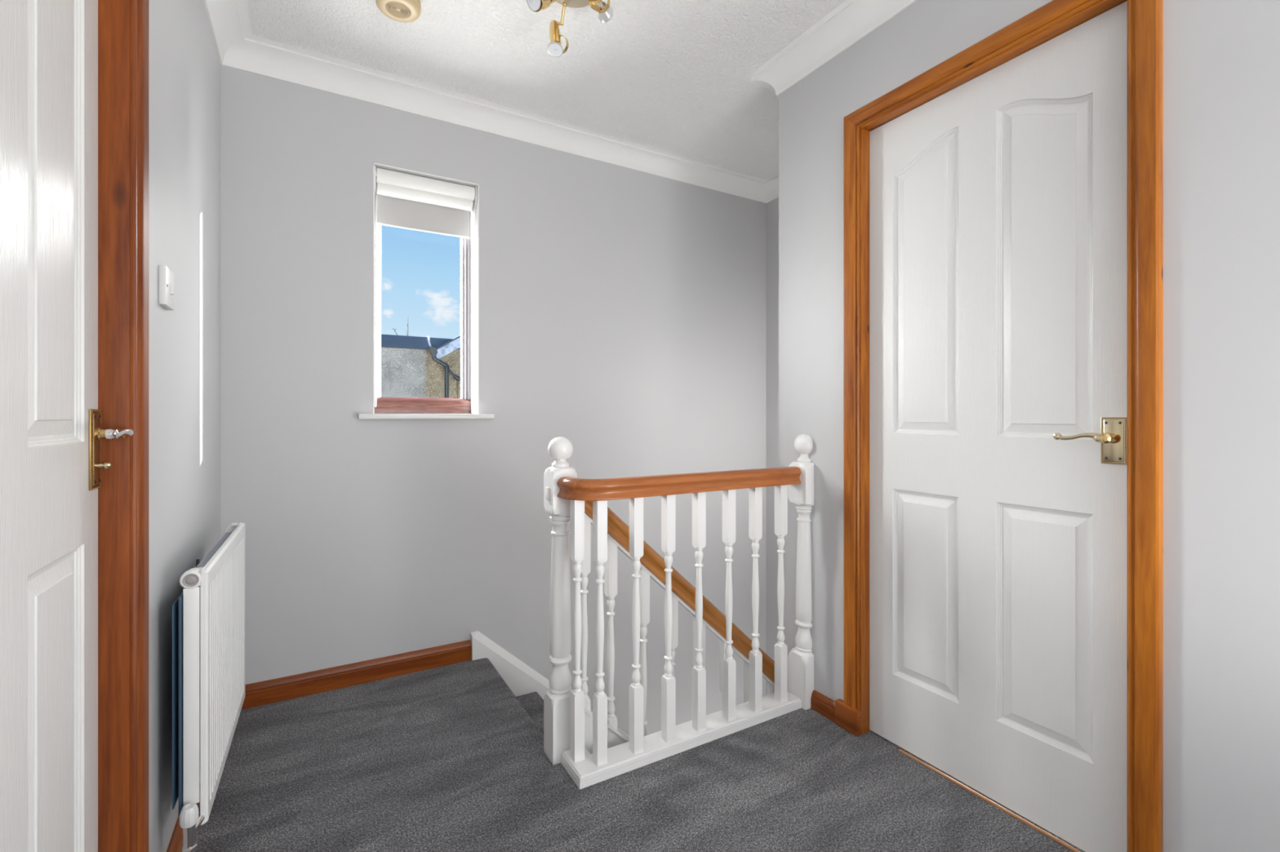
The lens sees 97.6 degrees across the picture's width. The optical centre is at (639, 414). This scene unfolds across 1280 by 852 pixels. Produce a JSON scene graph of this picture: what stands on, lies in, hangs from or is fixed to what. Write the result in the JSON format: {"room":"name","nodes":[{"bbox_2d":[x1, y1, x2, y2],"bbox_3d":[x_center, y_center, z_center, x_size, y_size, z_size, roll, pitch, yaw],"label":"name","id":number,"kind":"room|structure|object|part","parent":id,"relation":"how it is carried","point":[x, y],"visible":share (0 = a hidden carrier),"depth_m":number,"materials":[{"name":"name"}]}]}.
{"room":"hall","nodes":[
{"label":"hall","id":0,"kind":"room"},
{"bbox_2d":[148,0,220,851],"bbox_3d":[-0.429,-0.032,0.068,0.110,2.663,4.350,0,0,-30],"label":"wall","id":1,"kind":"structure","parent":0,"point":[184,64],"depth_m":1.35,"materials":[{"name":"paint"}]},
{"bbox_2d":[0,0,133,851],"bbox_3d":[-0.739,0.053,0.654,0.090,1.979,0.715,0,0,-30],"label":"door","id":2,"kind":"structure","parent":1,"relation":"in","point":[51,433],"depth_m":0.78,"materials":[{"name":"white wood"}]},
{"bbox_3d":[-0.914,0.058,0.938,0.003,0.134,0.046,0,0,-30],"label":"handle plate","id":3,"kind":"part","parent":2,"relation":"part of","materials":[{"name":"gold metal"}]},
{"bbox_3d":[-0.854,0.031,0.921,0.020,0.018,0.118,0,0,-35],"label":"lever","id":4,"kind":"part","parent":2,"relation":"part of","materials":[{"name":"silver metal"}]},
{"bbox_2d":[97,0,148,851],"bbox_3d":[-0.740,0.026,0.653,0.096,2.048,0.837,0,0,-30],"label":"trim","id":5,"kind":"structure","parent":1,"relation":"attached to","point":[122,24],"depth_m":0.98,"materials":[{"name":"brown wood"}]},
{"bbox_3d":[-0.904,0.026,1.010,0.020,2.048,0.056,0,0,-30],"label":"architrave leg","id":6,"kind":"part","parent":5,"relation":"part of","materials":[{"name":"brown wood"}]},
{"bbox_2d":[158,265,173,310],"bbox_3d":[-1.027,-0.275,1.219,0.018,0.083,0.080,0,0,-30],"label":"light switch","id":7,"kind":"object","parent":1,"relation":"attached to","point":[166,277],"visible":1,"depth_m":1.19,"materials":[{"name":"white plastic"}]},
{"bbox_2d":[166,802,199,851],"bbox_3d":[-1.190,1.010,1.499,0.018,0.080,1.074,0,0,-30],"label":"baseboard","id":8,"kind":"structure","parent":1,"relation":"attached to","point":[175,844],"depth_m":1.29,"materials":[{"name":"brown wood"}]},
{"bbox_2d":[172,522,244,851],"bbox_3d":[-1.099,0.684,1.428,0.083,0.707,0.653,0,0,-29],"label":"radiator","id":9,"kind":"object","parent":1,"relation":"attached to","point":[208,616],"visible":1,"depth_m":1.20,"materials":[{"name":"white metal"}]},
{"bbox_3d":[-1.115,0.608,1.424,0.003,0.425,0.601,0,0,-29],"label":"plate","id":10,"kind":"part","parent":9,"relation":"part of","materials":[{"name":"white metal"}]},
{"bbox_3d":[-1.106,0.611,1.431,0.004,0.458,0.597,0,0,-29],"label":"plate","id":11,"kind":"part","parent":9,"relation":"part of","materials":[{"name":"white metal"}]},
{"bbox_3d":[-1.078,0.604,1.462,0.013,0.540,0.611,0,0,-29],"label":"panel","id":12,"kind":"part","parent":9,"relation":"part of","materials":[{"name":"white metal"}]},
{"bbox_2d":[203,0,244,64],"bbox_3d":[-0.375,-1.273,0.158,0.074,0.080,4.250,0,0,-30],"label":"trim","id":13,"kind":"structure","parent":1,"relation":"attached to","point":[224,15],"depth_m":1.83,"materials":[{"name":"paint"}]},
{"bbox_2d":[381,333,460,398],"bbox_3d":[-3.998,0.610,9.721,11.100,6.280,3.180,0,0,-30],"label":"house","id":14,"kind":"structure","parent":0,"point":[412,366],"depth_m":8.45,"materials":[{"name":"grey concrete"}]},
{"bbox_2d":[220,64,766,736],"bbox_3d":[-0.444,1.153,2.735,2.774,5.033,0.270,0,0,-30],"label":"wall","id":15,"kind":"structure","parent":0,"point":[623,310],"depth_m":2.44,"materials":[{"name":"paint"}]},
{"bbox_2d":[237,0,252,39],"bbox_3d":[-0.334,-1.313,0.181,0.028,0.002,4.250,0,0,-30],"label":"trim","id":16,"kind":"structure","parent":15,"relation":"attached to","point":[242,6],"depth_m":1.85,"materials":[{"name":"paint"}]},
{"bbox_2d":[241,640,471,710],"bbox_3d":[-1.100,1.010,2.184,0.865,0.080,0.018,0,0,-30],"label":"baseboard","id":17,"kind":"structure","parent":15,"relation":"attached to","point":[290,687],"depth_m":2.17,"materials":[{"name":"brown wood"}]},
{"bbox_2d":[357,162,494,419],"bbox_3d":[-0.910,-0.490,2.381,0.525,1.017,0.220,0,0,-30],"label":"window","id":18,"kind":"structure","parent":15,"relation":"in","point":[467,406],"depth_m":2.44,"materials":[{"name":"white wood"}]},
{"bbox_3d":[-0.954,-0.038,2.454,0.415,0.072,0.050,0,0,-30],"label":"rail","id":19,"kind":"part","parent":18,"relation":"part of","materials":[{"name":"brown wood"}]},
{"bbox_2d":[374,165,477,407],"bbox_3d":[-0.904,-0.511,2.367,0.405,0.964,0.090,0,0,-30],"label":"roller blind","id":20,"kind":"object","parent":18,"relation":"attached to","point":[403,200],"visible":0.87,"depth_m":2.36,"materials":[{"name":"white fabric"}]},
{"bbox_3d":[-1.076,-0.467,2.280,0.004,0.876,0.038,0,0,-16],"label":"bead chain","id":21,"kind":"part","parent":20,"relation":"part of","materials":[{"name":"white plastic"}]},
{"bbox_3d":[-0.897,0.007,2.359,0.525,0.021,0.169,0,0,-30],"label":"sill","id":22,"kind":"part","parent":18,"relation":"part of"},
{"bbox_2d":[221,34,768,203],"bbox_3d":[-0.352,-1.273,2.588,2.564,0.080,0.074,0,0,-30],"label":"trim","id":23,"kind":"structure","parent":15,"relation":"attached to","point":[247,55],"depth_m":2.37,"materials":[{"name":"paint"}]},
{"bbox_2d":[245,0,844,180],"bbox_3d":[0.653,-1.363,0.856,2.774,0.100,4.620,0,0,-30],"label":"ceiling","id":24,"kind":"structure","parent":0,"point":[665,75],"depth_m":2.04,"materials":[{"name":"white paint"}]},
{"bbox_2d":[375,0,421,22],"bbox_3d":[-0.763,-1.295,1.769,0.134,0.036,0.134,0,0,-30],"label":"smoke detector","id":25,"kind":"object","parent":24,"relation":"attached to","point":[401,11],"visible":1,"depth_m":1.77,"materials":[{"name":"beige plastic"}]},
{"bbox_2d":[386,0,410,17],"bbox_3d":[-0.763,-1.281,1.769,0.072,0.005,0.072,0,0,37],"label":"grille","id":26,"kind":"object","parent":25,"relation":"attached to","point":[394,9],"depth_m":1.77,"materials":[{"name":"beige plastic"}]},
{"bbox_2d":[526,0,613,57],"bbox_3d":[-0.210,-1.229,1.719,0.251,0.168,0.158,0,0,4],"label":"ceiling spotlight","id":27,"kind":"object","parent":24,"relation":"attached to","point":[605,11],"visible":1,"depth_m":1.76,"materials":[{"name":"gold metal"}]},
{"bbox_3d":[-0.307,-1.237,1.671,0.056,0.053,0.047,0,0,-30],"label":"bulb","id":28,"kind":"part","parent":27,"relation":"part of","materials":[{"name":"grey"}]},
{"bbox_3d":[-0.268,-1.172,1.771,0.048,0.055,0.048,0,0,-30],"label":"bulb","id":29,"kind":"part","parent":27,"relation":"part of","materials":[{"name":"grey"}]},
{"bbox_3d":[-0.249,-1.275,1.780,0.025,0.059,0.040,0,0,-30],"label":"arm","id":30,"kind":"part","parent":27,"relation":"part of","materials":[{"name":"gold metal"}]},
{"bbox_3d":[-0.206,-1.306,1.721,0.148,0.014,0.148,0,0,-30],"label":"ceiling plate","id":31,"kind":"part","parent":27,"relation":"part of","materials":[{"name":"beige"}]},
{"bbox_3d":[-0.114,-1.246,1.724,0.050,0.050,0.050,0,0,21],"label":"bulb","id":32,"kind":"part","parent":27,"relation":"part of","materials":[{"name":"grey"}]},
{"bbox_2d":[195,657,1084,851],"bbox_3d":[0.376,1.160,0.596,2.150,0.220,4.250,0,0,-30],"label":"floor","id":33,"kind":"structure","parent":0,"point":[447,758],"depth_m":1.57,"materials":[{"name":"grey carpet"}]},
{"bbox_2d":[471,631,629,754],"bbox_3d":[0.204,1.876,2.462,1.664,1.975,0.851,0,0,-30],"label":"staircase","id":34,"kind":"structure","parent":33,"relation":"on","point":[530,687],"depth_m":2.44,"materials":[{"name":"white wood"}]},
{"bbox_2d":[580,501,774,737],"bbox_3d":[0.435,1.145,2.130,1.500,1.914,0.060,0,0,-30],"label":"balustrade","id":35,"kind":"object","parent":34,"relation":"on","point":[653,566],"visible":0.26,"depth_m":1.87,"materials":[{"name":"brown wood"}]},
{"bbox_2d":[543,436,577,765],"bbox_3d":[-0.248,0.690,1.731,0.084,1.241,0.078,0,0,-30],"label":"newel post","id":36,"kind":"object","parent":33,"relation":"on","point":[557,700],"visible":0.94,"depth_m":1.71,"materials":[{"name":"white wood"}]},
{"bbox_2d":[556,466,801,789],"bbox_3d":[0.165,0.749,1.844,0.875,1.122,0.142,0,0,-30],"label":"balustrade","id":37,"kind":"object","parent":33,"relation":"on","point":[586,770],"visible":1,"depth_m":1.74,"materials":[{"name":"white wood"}]},
{"bbox_3d":[0.125,0.218,1.822,0.786,0.060,0.140,0,0,-30],"label":"handrail","id":38,"kind":"part","parent":37,"relation":"part of","materials":[{"name":"brown wood"}]},
{"bbox_3d":[0.169,1.033,1.846,0.864,0.034,0.142,0,0,-30],"label":"rail","id":39,"kind":"part","parent":37,"relation":"part of","materials":[{"name":"white wood"}]},
{"bbox_3d":[0.524,0.218,2.007,0.089,0.060,0.058,0,0,-30],"label":"handrail","id":40,"kind":"part","parent":37,"relation":"part of","materials":[{"name":"brown wood"}]},
{"bbox_2d":[787,434,813,710],"bbox_3d":[0.585,0.560,2.036,0.042,0.979,0.086,0,0,-30],"label":"newel post","id":41,"kind":"object","parent":33,"relation":"on","point":[800,658],"visible":0.98,"depth_m":2.02,"materials":[{"name":"white wood"}]},
{"bbox_2d":[766,197,778,695],"bbox_3d":[1.019,1.153,2.881,0.100,5.033,0.953,0,0,-30],"label":"wall","id":42,"kind":"structure","parent":0,"point":[772,206],"depth_m":3.23,"materials":[{"name":"paint"}]},
{"bbox_2d":[765,175,778,203],"bbox_3d":[0.919,-1.273,2.880,0.074,0.080,0.853,0,0,-30],"label":"trim","id":43,"kind":"structure","parent":42,"relation":"attached to","point":[772,185],"depth_m":3.18,"materials":[{"name":"paint"}]},
{"bbox_2d":[778,0,1279,851],"bbox_3d":[1.465,-0.032,0.680,0.110,2.663,3.497,0,0,-30],"label":"wall","id":44,"kind":"structure","parent":0,"point":[1221,58],"depth_m":1.14,"materials":[{"name":"paint"}]},
{"bbox_2d":[749,80,775,91],"bbox_3d":[0.750,-1.313,2.380,0.730,0.002,0.020,0,0,-30],"label":"trim","id":45,"kind":"structure","parent":44,"relation":"attached to","point":[750,80],"depth_m":2.23,"materials":[{"name":"paint"}]},
{"bbox_2d":[811,690,835,722],"bbox_3d":[0.647,1.019,1.953,0.018,0.062,0.116,0,0,-30],"label":"baseboard","id":46,"kind":"structure","parent":44,"relation":"attached to","point":[822,704],"depth_m":1.95,"materials":[{"name":"brown wood"}]},
{"bbox_2d":[743,0,916,95],"bbox_3d":[1.342,-1.273,0.709,0.074,0.080,3.471,0,0,-30],"label":"trim","id":47,"kind":"structure","parent":44,"relation":"attached to","point":[859,18],"depth_m":1.91,"materials":[{"name":"paint"}]},
{"bbox_2d":[835,698,862,737],"bbox_3d":[0.694,1.009,1.865,0.026,0.082,0.090,0,0,-30],"label":"trim","id":48,"kind":"structure","parent":44,"relation":"attached to","point":[848,718],"depth_m":1.85,"materials":[{"name":"brown wood"}]},
{"bbox_2d":[897,749,1080,851],"bbox_3d":[0.955,1.048,1.500,0.011,0.004,0.577,0,0,-30],"label":"trim","id":49,"kind":"structure","parent":44,"relation":"attached to","point":[924,764],"depth_m":1.50,"materials":[{"name":"orange metal"}]},
{"bbox_2d":[869,0,1127,851],"bbox_3d":[0.924,0.053,1.549,0.093,1.979,0.691,0,0,-30],"label":"door","id":50,"kind":"structure","parent":44,"relation":"in","point":[998,202],"depth_m":1.49,"materials":[{"name":"white wood"}]},
{"bbox_3d":[1.026,0.052,1.303,0.022,0.023,0.112,0,0,-30],"label":"lever","id":51,"kind":"part","parent":50,"relation":"part of","materials":[{"name":"gold metal"}]},
{"bbox_3d":[1.088,0.060,1.286,0.003,0.108,0.048,0,0,-30],"label":"handle plate","id":52,"kind":"part","parent":50,"relation":"part of","materials":[{"name":"gold metal"}]},
{"bbox_2d":[844,0,1163,851],"bbox_3d":[0.926,0.026,1.550,0.096,2.048,0.813,0,0,-30],"label":"trim","id":53,"kind":"structure","parent":44,"relation":"attached to","point":[1055,18],"depth_m":1.22,"materials":[{"name":"brown wood"}]},
{"bbox_3d":[0.702,0.026,1.858,0.020,2.048,0.056,0,0,-30],"label":"architrave leg","id":54,"kind":"part","parent":53,"relation":"part of","materials":[{"name":"brown wood"}]},
{"bbox_3d":[1.084,0.026,1.204,0.020,2.048,0.056,0,0,-30],"label":"architrave leg","id":55,"kind":"part","parent":53,"relation":"part of","materials":[{"name":"brown wood"}]},
{"bbox_3d":[0.876,1.154,2.303,0.730,5.033,0.100,0,0,-30],"label":"wall","id":56,"kind":"structure","parent":0,"visible":0},
{"bbox_2d":[752,80,778,96],"bbox_3d":[0.800,-1.273,2.360,0.804,0.080,0.074,0,0,-30],"label":"trim","id":57,"kind":"structure","parent":56,"relation":"attached to","point":[762,82],"depth_m":2.21,"materials":[{"name":"paint"}]}
]}

